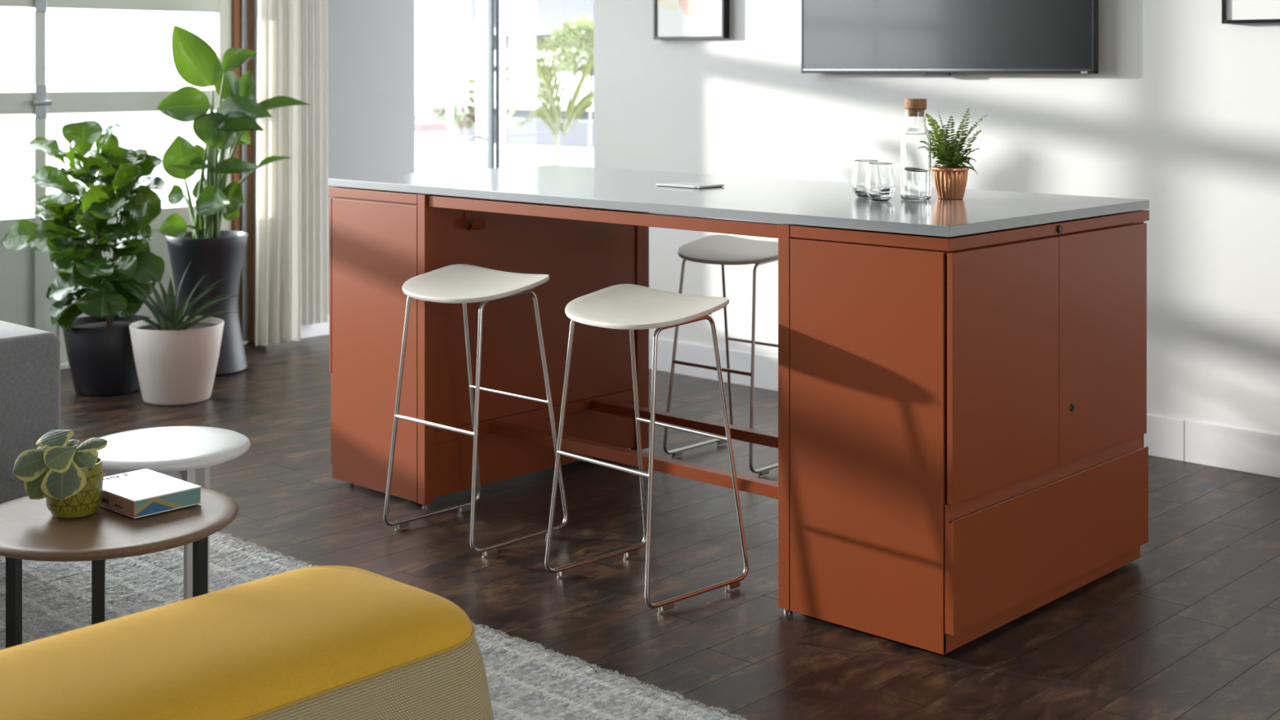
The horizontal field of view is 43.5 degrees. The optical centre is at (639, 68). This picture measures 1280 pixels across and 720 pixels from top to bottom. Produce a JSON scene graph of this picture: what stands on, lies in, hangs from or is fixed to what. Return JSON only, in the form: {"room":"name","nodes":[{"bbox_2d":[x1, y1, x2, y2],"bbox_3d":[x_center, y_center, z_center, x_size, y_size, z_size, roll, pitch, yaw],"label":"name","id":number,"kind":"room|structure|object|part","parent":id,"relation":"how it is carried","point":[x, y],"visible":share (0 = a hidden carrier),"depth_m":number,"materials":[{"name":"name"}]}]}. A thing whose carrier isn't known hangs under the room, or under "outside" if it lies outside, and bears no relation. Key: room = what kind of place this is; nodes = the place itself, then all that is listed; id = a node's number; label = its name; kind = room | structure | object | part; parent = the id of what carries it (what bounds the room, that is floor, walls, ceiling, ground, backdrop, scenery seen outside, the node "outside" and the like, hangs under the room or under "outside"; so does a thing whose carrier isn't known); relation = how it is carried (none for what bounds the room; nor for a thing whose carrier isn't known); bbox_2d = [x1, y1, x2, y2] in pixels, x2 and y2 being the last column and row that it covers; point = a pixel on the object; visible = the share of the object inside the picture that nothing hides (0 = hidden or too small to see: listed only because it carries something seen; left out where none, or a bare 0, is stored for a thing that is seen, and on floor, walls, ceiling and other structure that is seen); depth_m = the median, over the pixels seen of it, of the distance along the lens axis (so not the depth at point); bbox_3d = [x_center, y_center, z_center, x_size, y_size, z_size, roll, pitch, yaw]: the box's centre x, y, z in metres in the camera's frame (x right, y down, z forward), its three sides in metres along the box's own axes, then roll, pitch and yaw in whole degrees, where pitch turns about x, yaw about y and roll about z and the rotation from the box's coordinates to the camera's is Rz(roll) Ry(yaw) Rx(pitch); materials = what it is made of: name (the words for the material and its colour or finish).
{"room":"common room","nodes":[
{"label":"common room","id":0,"kind":"room"},
{"bbox_2d":[62,315,151,396],"bbox_3d":[-2.401,1.296,7.239,0.392,0.315,0.392,0,0,43],"label":"pot","id":1,"kind":"object","parent":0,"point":[100,351],"depth_m":7.09,"materials":[{"name":"black ceramic"}]},
{"bbox_2d":[128,315,224,405],"bbox_3d":[-2.035,1.286,7.049,0.402,0.335,0.402,0,0,43],"label":"pot","id":2,"kind":"object","parent":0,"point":[176,364],"depth_m":6.91,"materials":[{"name":"white ceramic"}]},
{"bbox_2d":[252,0,414,342],"bbox_3d":[-4.409,-0.497,6.040,0.240,3.900,10.260,0,0,43],"label":"wall","id":3,"kind":"structure","parent":0,"point":[371,43],"depth_m":8.96,"materials":[{"name":"grey paint"}]},
{"bbox_2d":[0,0,231,369],"bbox_3d":[-3.929,-0.273,6.590,0.095,3.452,5.166,0,0,43],"label":"window","id":4,"kind":"structure","parent":3,"relation":"in","point":[27,273],"depth_m":7.73,"materials":[{"name":"paint"}]},
{"bbox_3d":[-3.240,1.078,7.335,0.027,0.630,1.020,0,0,43],"label":"kick panel","id":5,"kind":"part","parent":4,"relation":"part of","materials":[{"name":"paint"}]},
{"bbox_3d":[-3.935,1.398,6.589,0.043,0.060,5.100,0,0,43],"label":"rail","id":6,"kind":"part","parent":4,"relation":"part of","materials":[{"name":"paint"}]},
{"bbox_3d":[-3.935,0.763,6.589,0.043,0.105,5.100,0,0,43],"label":"rail","id":7,"kind":"part","parent":4,"relation":"part of","materials":[{"name":"metal"}]},
{"bbox_3d":[-3.935,-0.347,6.589,0.043,0.105,5.100,0,0,43],"label":"rail","id":8,"kind":"part","parent":4,"relation":"part of","materials":[{"name":"metal"}]},
{"bbox_3d":[-3.935,0.163,6.589,0.043,0.105,5.100,0,0,43],"label":"rail","id":9,"kind":"part","parent":4,"relation":"part of","materials":[{"name":"metal"}]},
{"bbox_3d":[-2.545,1.078,8.083,0.027,0.630,1.020,0,0,43],"label":"kick panel","id":10,"kind":"part","parent":4,"relation":"part of","materials":[{"name":"paint"}]},
{"bbox_2d":[231,0,239,321],"bbox_3d":[-2.155,-0.277,8.493,0.085,3.460,0.034,0,0,43],"label":"trim","id":11,"kind":"structure","parent":3,"relation":"attached to","point":[235,4],"depth_m":8.46,"materials":[{"name":"brown wood"}]},
{"bbox_2d":[240,0,247,342],"bbox_3d":[-2.106,-0.282,8.502,0.055,3.450,0.038,0,0,43],"label":"trim","id":12,"kind":"structure","parent":3,"relation":"attached to","point":[243,3],"depth_m":8.48,"materials":[{"name":"wood"}]},
{"bbox_2d":[244,0,252,342],"bbox_3d":[-2.084,-0.277,8.532,0.045,3.460,0.028,0,0,43],"label":"trim","id":13,"kind":"structure","parent":3,"relation":"attached to","point":[249,2],"depth_m":8.52,"materials":[{"name":"brown wood"}]},
{"bbox_2d":[291,314,328,340],"bbox_3d":[-1.635,1.398,8.841,0.014,0.110,1.000,0,0,43],"label":"baseboard","id":14,"kind":"structure","parent":3,"relation":"attached to","point":[308,331],"depth_m":8.69,"materials":[{"name":"white paint"}]},
{"bbox_2d":[300,0,328,324],"bbox_3d":[-1.792,-0.464,8.591,0.055,3.665,0.262,0,0,43],"label":"curtain","id":15,"kind":"object","parent":3,"relation":"hanging from","point":[313,13],"visible":0.66,"depth_m":8.60,"materials":[{"name":"beige fabric"}]},
{"bbox_2d":[60,334,1279,719],"bbox_3d":[-0.671,1.478,2.665,10.500,0.050,10.400,0,0,43],"label":"floor","id":16,"kind":"structure","parent":0,"point":[1188,628],"depth_m":4.58,"materials":[{"name":"brown wood"}]},
{"bbox_2d":[2,120,164,396],"bbox_3d":[-2.499,0.845,7.208,0.728,1.217,0.499,0,0,-3],"label":"fiddle leaf fig","id":17,"kind":"object","parent":16,"relation":"on","point":[99,345],"visible":0.98,"depth_m":7.13,"materials":[{"name":"plant"}]},
{"bbox_3d":[-2.476,0.801,7.238,0.280,0.746,0.075,0,0,-17],"label":"stem","id":18,"kind":"part","parent":17,"relation":"part of","materials":[{"name":"green plant"}]},
{"bbox_2d":[118,262,243,405],"bbox_3d":[-1.995,1.144,6.979,0.556,0.618,0.450,0,0,43],"label":"agave","id":19,"kind":"object","parent":16,"relation":"on","point":[176,354],"visible":1,"depth_m":6.91,"materials":[{"name":"plant"}]},
{"bbox_2d":[156,24,310,376],"bbox_3d":[-1.981,0.622,7.731,0.555,1.663,0.565,0,0,43],"label":"plant","id":20,"kind":"object","parent":16,"relation":"on","point":[216,254],"visible":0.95,"depth_m":7.66,"materials":[{"name":"green plant"}]},
{"bbox_3d":[-2.088,1.126,7.736,0.388,0.655,0.388,0,0,43],"label":"pot","id":21,"kind":"part","parent":20,"relation":"part of","materials":[{"name":"black ceramic"}]},
{"bbox_3d":[-2.023,0.434,7.750,0.329,0.833,0.272,0,0,-35],"label":"stem","id":22,"kind":"part","parent":20,"relation":"part of","materials":[{"name":"green plant"}]},
{"bbox_2d":[0,531,746,719],"bbox_3d":[-1.571,1.444,3.423,4.250,0.017,2.686,0,0,43],"label":"rug","id":23,"kind":"object","parent":16,"relation":"on","point":[525,682],"visible":0.38,"depth_m":4.13,"materials":[{"name":"fabric"}]},
{"bbox_2d":[0,320,60,504],"bbox_3d":[-2.586,1.094,4.271,0.950,0.680,1.748,0,0,43],"label":"sofa","id":24,"kind":"object","parent":23,"relation":"on","point":[30,357],"visible":0.69,"depth_m":4.51,"materials":[{"name":"grey fabric"}]},
{"bbox_2d":[0,486,238,648],"bbox_3d":[-1.242,1.234,3.724,0.601,0.400,0.601,0,0,43],"label":"side table","id":25,"kind":"object","parent":23,"relation":"on","point":[28,530],"visible":0.7,"depth_m":3.63,"materials":[{"name":"brown wood"}]},
{"bbox_3d":[-1.427,1.249,3.773,0.133,0.370,0.026,0,0,15],"label":"leg","id":26,"kind":"part","parent":25,"relation":"part of","materials":[{"name":"black metal"}]},
{"bbox_2d":[12,429,107,517],"bbox_3d":[-1.353,0.945,3.730,0.210,0.177,0.176,0,0,10],"label":"variegated plant","id":27,"kind":"object","parent":25,"relation":"on","point":[69,477],"visible":1,"depth_m":3.69,"materials":[{"name":"green plant"}]},
{"bbox_3d":[-1.317,0.974,3.734,0.126,0.118,0.126,0,0,43],"label":"pot","id":28,"kind":"part","parent":27,"relation":"part of","materials":[{"name":"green ceramic"}]},
{"bbox_3d":[-1.192,1.249,3.539,0.026,0.370,0.133,0,0,-15],"label":"leg","id":29,"kind":"part","parent":25,"relation":"part of","materials":[{"name":"black metal"}]},
{"bbox_2d":[99,468,201,518],"bbox_3d":[-1.194,1.012,3.831,0.252,0.041,0.178,0,0,43],"label":"book","id":30,"kind":"object","parent":25,"relation":"on","point":[144,492],"visible":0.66,"depth_m":3.77,"materials":[{"name":"paper"}]},
{"bbox_3d":[-1.106,1.249,3.860,0.026,0.370,0.133,0,0,45],"label":"leg","id":31,"kind":"part","parent":25,"relation":"part of","materials":[{"name":"black metal"}]},
{"bbox_2d":[97,426,250,599],"bbox_3d":[-1.253,1.210,4.229,0.441,0.448,0.441,0,0,43],"label":"side table","id":32,"kind":"object","parent":23,"relation":"on","point":[184,450],"visible":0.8,"depth_m":4.16,"materials":[{"name":"white paint"}]},
{"bbox_3d":[-1.179,1.226,4.134,0.022,0.415,0.111,0,0,-38],"label":"leg","id":33,"kind":"part","parent":32,"relation":"part of","materials":[{"name":"white metal"}]},
{"bbox_3d":[-1.208,1.226,4.340,0.022,0.415,0.111,0,0,22],"label":"leg","id":34,"kind":"part","parent":32,"relation":"part of","materials":[{"name":"white metal"}]},
{"bbox_2d":[0,565,493,719],"bbox_3d":[-0.994,1.220,2.678,0.621,0.426,1.685,0,0,43],"label":"ottoman","id":35,"kind":"object","parent":23,"relation":"on","point":[318,642],"visible":1,"depth_m":2.85,"materials":[{"name":"yellow fabric"}]},
{"bbox_2d":[328,186,424,502],"bbox_3d":[-0.547,0.936,5.890,0.488,1.036,1.096,0,0,43],"label":"storage cabinet","id":36,"kind":"object","parent":16,"relation":"on","point":[373,234],"visible":0.3,"depth_m":5.49,"materials":[{"name":"metal"}]},
{"bbox_3d":[-0.721,1.235,6.051,0.014,0.316,1.076,0,0,43],"label":"drawer","id":37,"kind":"part","parent":36,"relation":"part of","materials":[{"name":"metal"}]},
{"bbox_3d":[-0.907,0.764,5.851,0.014,0.618,0.544,0,0,43],"label":"door","id":38,"kind":"part","parent":36,"relation":"part of","materials":[{"name":"metal"}]},
{"bbox_2d":[383,264,568,558],"bbox_3d":[-0.514,1.046,5.016,0.472,0.815,0.400,0,0,43],"label":"bar stool","id":39,"kind":"object","parent":16,"relation":"on","point":[464,284],"visible":0.99,"depth_m":4.99,"materials":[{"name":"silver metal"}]},
{"bbox_3d":[-0.651,1.060,5.143,0.051,0.753,0.400,0,0,43],"label":"frame","id":40,"kind":"part","parent":39,"relation":"part of","materials":[{"name":"silver metal"}]},
{"bbox_3d":[-0.531,0.672,4.998,0.472,0.068,0.336,0,0,43],"label":"seat","id":41,"kind":"part","parent":39,"relation":"part of","materials":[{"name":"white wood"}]},
{"bbox_3d":[-0.377,1.059,4.889,0.051,0.752,0.400,0,0,43],"label":"frame","id":42,"kind":"part","parent":39,"relation":"part of","materials":[{"name":"silver metal"}]},
{"bbox_2d":[417,194,798,613],"bbox_3d":[0.202,0.935,5.194,1.550,1.036,1.096,0,0,43],"label":"frame","id":43,"kind":"object","parent":16,"relation":"on","point":[582,251],"visible":0.48,"depth_m":5.51,"materials":[{"name":"metal"}]},
{"bbox_3d":[-0.711,0.929,5.322,0.038,1.024,0.041,0,0,43],"label":"post","id":44,"kind":"part","parent":43,"relation":"part of","materials":[{"name":"metal"}]},
{"bbox_3d":[-0.359,1.226,5.699,0.033,0.038,0.989,0,0,43],"label":"cross rail","id":45,"kind":"part","parent":43,"relation":"part of","materials":[{"name":"metal"}]},
{"bbox_3d":[-0.361,1.336,5.700,0.020,0.182,0.989,0,0,43],"label":"kick panel","id":46,"kind":"part","parent":43,"relation":"part of","materials":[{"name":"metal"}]},
{"bbox_3d":[-0.360,0.828,5.700,0.022,0.757,0.989,0,0,43],"label":"modesty panel","id":47,"kind":"part","parent":43,"relation":"part of","materials":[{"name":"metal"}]},
{"bbox_3d":[-0.151,0.438,4.814,1.470,0.036,0.038,0,0,43],"label":"apron rail","id":48,"kind":"part","parent":43,"relation":"part of","materials":[{"name":"metal"}]},
{"bbox_3d":[-0.001,0.929,6.086,0.038,1.024,0.066,0,0,43],"label":"post","id":49,"kind":"part","parent":43,"relation":"part of","materials":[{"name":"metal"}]},
{"bbox_3d":[0.397,0.929,4.294,0.038,1.024,0.041,0,0,43],"label":"post","id":50,"kind":"part","parent":43,"relation":"part of","materials":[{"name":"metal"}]},
{"bbox_2d":[544,284,748,614],"bbox_3d":[0.018,1.046,4.529,0.400,0.815,0.472,0,0,-44],"label":"bar stool","id":51,"kind":"object","parent":16,"relation":"on","point":[630,307],"visible":1,"depth_m":4.50,"materials":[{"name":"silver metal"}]},
{"bbox_3d":[-0.111,1.060,4.665,0.400,0.753,0.051,0,0,-44],"label":"frame","id":52,"kind":"part","parent":51,"relation":"part of","materials":[{"name":"silver metal"}]},
{"bbox_3d":[0.000,0.672,4.512,0.336,0.068,0.472,0,0,-44],"label":"seat","id":53,"kind":"part","parent":51,"relation":"part of","materials":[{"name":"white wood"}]},
{"bbox_3d":[0.147,1.059,4.394,0.400,0.752,0.051,0,0,-44],"label":"frame","id":54,"kind":"part","parent":51,"relation":"part of","materials":[{"name":"silver metal"}]},
{"bbox_2d":[663,234,777,477],"bbox_3d":[0.374,1.046,5.952,0.472,0.815,0.400,0,0,43],"label":"bar stool","id":55,"kind":"object","parent":16,"relation":"on","point":[717,249],"visible":0.81,"depth_m":5.95,"materials":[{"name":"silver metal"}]},
{"bbox_3d":[0.237,1.060,6.079,0.051,0.753,0.400,0,0,43],"label":"frame","id":56,"kind":"part","parent":55,"relation":"part of","materials":[{"name":"silver metal"}]},
{"bbox_3d":[0.357,0.672,5.934,0.472,0.068,0.336,0,0,43],"label":"seat","id":57,"kind":"part","parent":55,"relation":"part of","materials":[{"name":"white plastic"}]},
{"bbox_3d":[0.511,1.059,5.825,0.051,0.752,0.400,0,0,43],"label":"frame","id":58,"kind":"part","parent":55,"relation":"part of","materials":[{"name":"silver metal"}]},
{"bbox_2d":[790,209,1149,654],"bbox_3d":[0.956,0.935,4.494,0.504,1.036,1.096,0,0,43],"label":"storage cabinet","id":59,"kind":"object","parent":16,"relation":"on","point":[968,413],"visible":0.94,"depth_m":4.15,"materials":[{"name":"metal"}]},
{"bbox_2d":[328,164,1149,237],"bbox_3d":[0.202,0.400,5.195,2.537,0.027,1.096,0,0,43],"label":"countertop","id":60,"kind":"structure","parent":59,"relation":"on","point":[820,203],"depth_m":4.80,"materials":[{"name":"grey stone"}]},
{"bbox_2d":[655,181,724,188],"bbox_3d":[0.163,0.382,5.269,0.190,0.008,0.128,0,0,43],"label":"tablet computer","id":61,"kind":"object","parent":60,"relation":"on","point":[680,184],"visible":1,"depth_m":5.24,"materials":[{"name":"white plastic"}]},
{"bbox_2d":[851,160,877,197],"bbox_3d":[0.680,0.331,4.830,0.087,0.110,0.087,0,0,43],"label":"drinking glass","id":62,"kind":"object","parent":60,"relation":"on","point":[860,169],"visible":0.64,"depth_m":4.80,"materials":[{"name":"clear glass"}]},
{"bbox_2d":[865,162,894,201],"bbox_3d":[0.702,0.331,4.690,0.087,0.110,0.087,0,0,43],"label":"drinking glass","id":63,"kind":"object","parent":60,"relation":"on","point":[879,180],"visible":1,"depth_m":4.66,"materials":[{"name":"clear glass"}]},
{"bbox_2d":[900,98,931,200],"bbox_3d":[0.814,0.237,4.736,0.090,0.298,0.090,0,0,43],"label":"carafe","id":64,"kind":"object","parent":60,"relation":"on","point":[915,139],"visible":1,"depth_m":4.70,"materials":[{"name":"clear glass"}]},
{"bbox_2d":[925,107,987,199],"bbox_3d":[0.923,0.251,4.786,0.208,0.271,0.138,0,0,22],"label":"potted fern","id":65,"kind":"object","parent":60,"relation":"on","point":[950,180],"visible":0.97,"depth_m":4.76,"materials":[{"name":"green plant"}]},
{"bbox_3d":[0.924,0.217,4.814,0.198,0.203,0.145,0,0,43],"label":"stem","id":66,"kind":"part","parent":65,"relation":"part of","materials":[{"name":"green plant"}]},
{"bbox_3d":[0.577,0.946,4.107,0.474,0.989,0.012,0,0,43],"label":"panel","id":67,"kind":"part","parent":59,"relation":"part of","materials":[{"name":"metal"}]},
{"bbox_3d":[0.940,0.760,4.123,0.017,0.616,0.530,0,0,43],"label":"door","id":68,"kind":"part","parent":59,"relation":"part of","materials":[{"name":"metal"}]},
{"bbox_3d":[1.119,1.228,4.320,0.025,0.316,1.062,0,0,43],"label":"drawer","id":69,"kind":"part","parent":59,"relation":"part of","materials":[{"name":"metal"}]},
{"bbox_3d":[1.300,0.760,4.511,0.017,0.616,0.526,0,0,43],"label":"door","id":70,"kind":"part","parent":59,"relation":"part of","materials":[{"name":"metal"}]},
{"bbox_3d":[1.314,0.920,4.902,0.474,0.938,0.010,0,0,43],"label":"panel","id":71,"kind":"part","parent":59,"relation":"part of","materials":[{"name":"metal"}]},
{"bbox_2d":[593,0,1279,434],"bbox_3d":[2.967,-0.497,5.175,8.583,3.900,0.160,0,0,43],"label":"wall","id":72,"kind":"structure","parent":0,"point":[1180,113],"depth_m":6.24,"materials":[{"name":"white paint"}]},
{"bbox_2d":[414,0,505,168],"bbox_3d":[-0.390,-0.497,8.803,2.040,3.900,0.620,0,0,43],"label":"window","id":73,"kind":"structure","parent":72,"relation":"in","point":[485,136],"depth_m":9.59,"materials":[{"name":"grey metal"}]},
{"bbox_3d":[-1.147,0.407,9.431,0.020,0.012,0.510,0,0,43],"label":"rail","id":74,"kind":"part","parent":73,"relation":"part of","materials":[{"name":"metal"}]},
{"bbox_3d":[-0.924,0.003,9.614,0.097,2.900,0.060,0,0,43],"label":"corner post","id":75,"kind":"part","parent":73,"relation":"part of","materials":[{"name":"grey metal"}]},
{"bbox_2d":[653,0,729,39],"bbox_3d":[0.240,-0.418,7.566,0.438,0.556,0.045,0,0,43],"label":"framed print","id":76,"kind":"object","parent":72,"relation":"attached to","point":[672,19],"visible":1,"depth_m":7.55,"materials":[{"name":"white paper"}]},
{"bbox_2d":[801,0,1098,75],"bbox_3d":[1.245,-0.385,6.616,1.396,0.824,0.072,0,0,43],"label":"television","id":77,"kind":"object","parent":72,"relation":"attached to","point":[926,37],"visible":1,"depth_m":6.56,"materials":[{"name":"black plastic"}]},
{"bbox_2d":[648,337,1279,478],"bbox_3d":[2.877,1.377,5.140,8.468,0.152,0.014,0,0,43],"label":"baseboard","id":78,"kind":"structure","parent":72,"relation":"attached to","point":[1256,452],"depth_m":5.96,"materials":[{"name":"white paint"}]},
{"bbox_2d":[1221,0,1279,23],"bbox_3d":[2.281,-0.440,5.670,0.442,0.554,0.045,0,0,43],"label":"framed print","id":79,"kind":"object","parent":72,"relation":"attached to","point":[1233,11],"visible":1,"depth_m":5.74,"materials":[{"name":"white paper"}]},
{"bbox_2d":[931,165,968,199],"bbox_3d":[0.923,0.339,4.771,0.110,0.094,0.110,0,0,43],"label":"pot","id":80,"kind":"object","parent":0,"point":[949,181],"depth_m":4.73,"materials":[{"name":"orange metal"}]},
{"label":"outside","id":81,"kind":"structure","parent":0,"visible":0},
{"bbox_2d":[0,93,474,218],"bbox_3d":[-1.887,1.543,26.855,110.000,0.060,110.000,0,0,43],"label":"ground","id":82,"kind":"structure","parent":81,"point":[153,131],"depth_m":33.32,"materials":[{"name":"white"}]},
{"bbox_2d":[414,115,446,121],"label":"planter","id":83,"kind":"object","parent":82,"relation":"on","point":[417,117],"depth_m":24.61,"materials":[{"name":"white"}]},
{"bbox_2d":[414,120,446,173],"bbox_3d":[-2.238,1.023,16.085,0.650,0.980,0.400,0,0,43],"label":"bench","id":84,"kind":"object","parent":82,"relation":"on","point":[430,155],"visible":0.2,"depth_m":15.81,"materials":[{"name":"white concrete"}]},
{"bbox_3d":[-2.238,0.576,16.085,0.650,0.085,0.400,0,0,43],"label":"seat","id":85,"kind":"part","parent":84,"relation":"part of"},
{"bbox_2d":[421,73,495,170],"bbox_3d":[-1.921,0.781,16.998,0.808,1.467,0.818,0,0,43],"label":"flowering shrub","id":86,"kind":"object","parent":82,"relation":"on","point":[460,119],"visible":0.61,"depth_m":16.89,"materials":[{"name":"green plant"}]},
{"bbox_2d":[446,83,476,171],"bbox_3d":[-1.645,0.825,15.030,0.372,1.376,0.055,0,0,25],"label":"bike rack","id":87,"kind":"object","parent":82,"relation":"on","point":[457,86],"visible":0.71,"depth_m":15.07,"materials":[{"name":"white metal"}]},
{"bbox_2d":[463,117,475,142],"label":"planter","id":88,"kind":"object","parent":82,"relation":"on","point":[467,132],"depth_m":23.91,"materials":[{"name":"white"}]},
{"bbox_2d":[453,142,593,170],"bbox_3d":[-2.023,1.273,21.932,9.500,0.480,0.200,0,0,43],"label":"wall","id":89,"kind":"structure","parent":82,"relation":"on","point":[515,155],"depth_m":21.29,"materials":[{"name":"white paint"}]},
{"bbox_2d":[457,0,593,120],"bbox_3d":[-0.994,-3.017,28.551,4.200,9.060,2.300,0,0,43],"label":"building","id":90,"kind":"structure","parent":82,"relation":"on","point":[532,11],"depth_m":28.19,"materials":[{"name":"white concrete"}]},
{"bbox_2d":[462,49,585,66],"bbox_3d":[-1.573,-0.187,27.928,4.200,0.280,0.400,0,0,43],"label":"window","id":91,"kind":"structure","parent":90,"relation":"on","point":[468,57],"depth_m":28.37,"materials":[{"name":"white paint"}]},
{"bbox_2d":[462,71,593,111],"bbox_3d":[-1.573,0.378,27.928,4.200,0.650,0.400,0,0,43],"label":"window","id":92,"kind":"structure","parent":90,"relation":"on","point":[510,102],"depth_m":28.07,"materials":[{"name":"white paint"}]},
{"bbox_2d":[505,117,554,146],"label":"planter","id":93,"kind":"object","parent":82,"relation":"on","point":[533,133],"depth_m":23.03,"materials":[{"name":"white"}]},
{"bbox_2d":[505,16,593,164],"bbox_3d":[-0.769,0.534,13.353,1.103,1.958,1.013,0,0,19],"label":"palm plant","id":94,"kind":"object","parent":82,"relation":"on","point":[553,112],"visible":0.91,"depth_m":13.39,"materials":[{"name":"green plant"}]},
{"bbox_2d":[540,11,593,167],"bbox_3d":[-0.628,0.397,19.996,1.306,2.234,1.218,0,0,43],"label":"leafy tree","id":95,"kind":"object","parent":82,"relation":"on","point":[585,25],"visible":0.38,"depth_m":19.83,"materials":[{"name":"green plant"}]},
{"bbox_2d":[553,119,593,148],"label":"planter","id":96,"kind":"object","parent":82,"relation":"on","point":[577,137],"depth_m":22.38,"materials":[{"name":"white"}]},
{"bbox_3d":[-0.672,-2.497,2.665,10.500,0.100,10.400,0,0,43],"label":"ceiling","id":97,"kind":"structure","parent":0,"visible":0},
{"bbox_2d":[255,0,301,346],"bbox_3d":[-1.897,-0.437,8.317,0.096,3.720,0.279,0,0,43],"label":"curtain","id":98,"kind":"object","parent":97,"relation":"hanging from","point":[277,271],"visible":0.98,"depth_m":8.32,"materials":[{"name":"beige fabric"}]}
]}

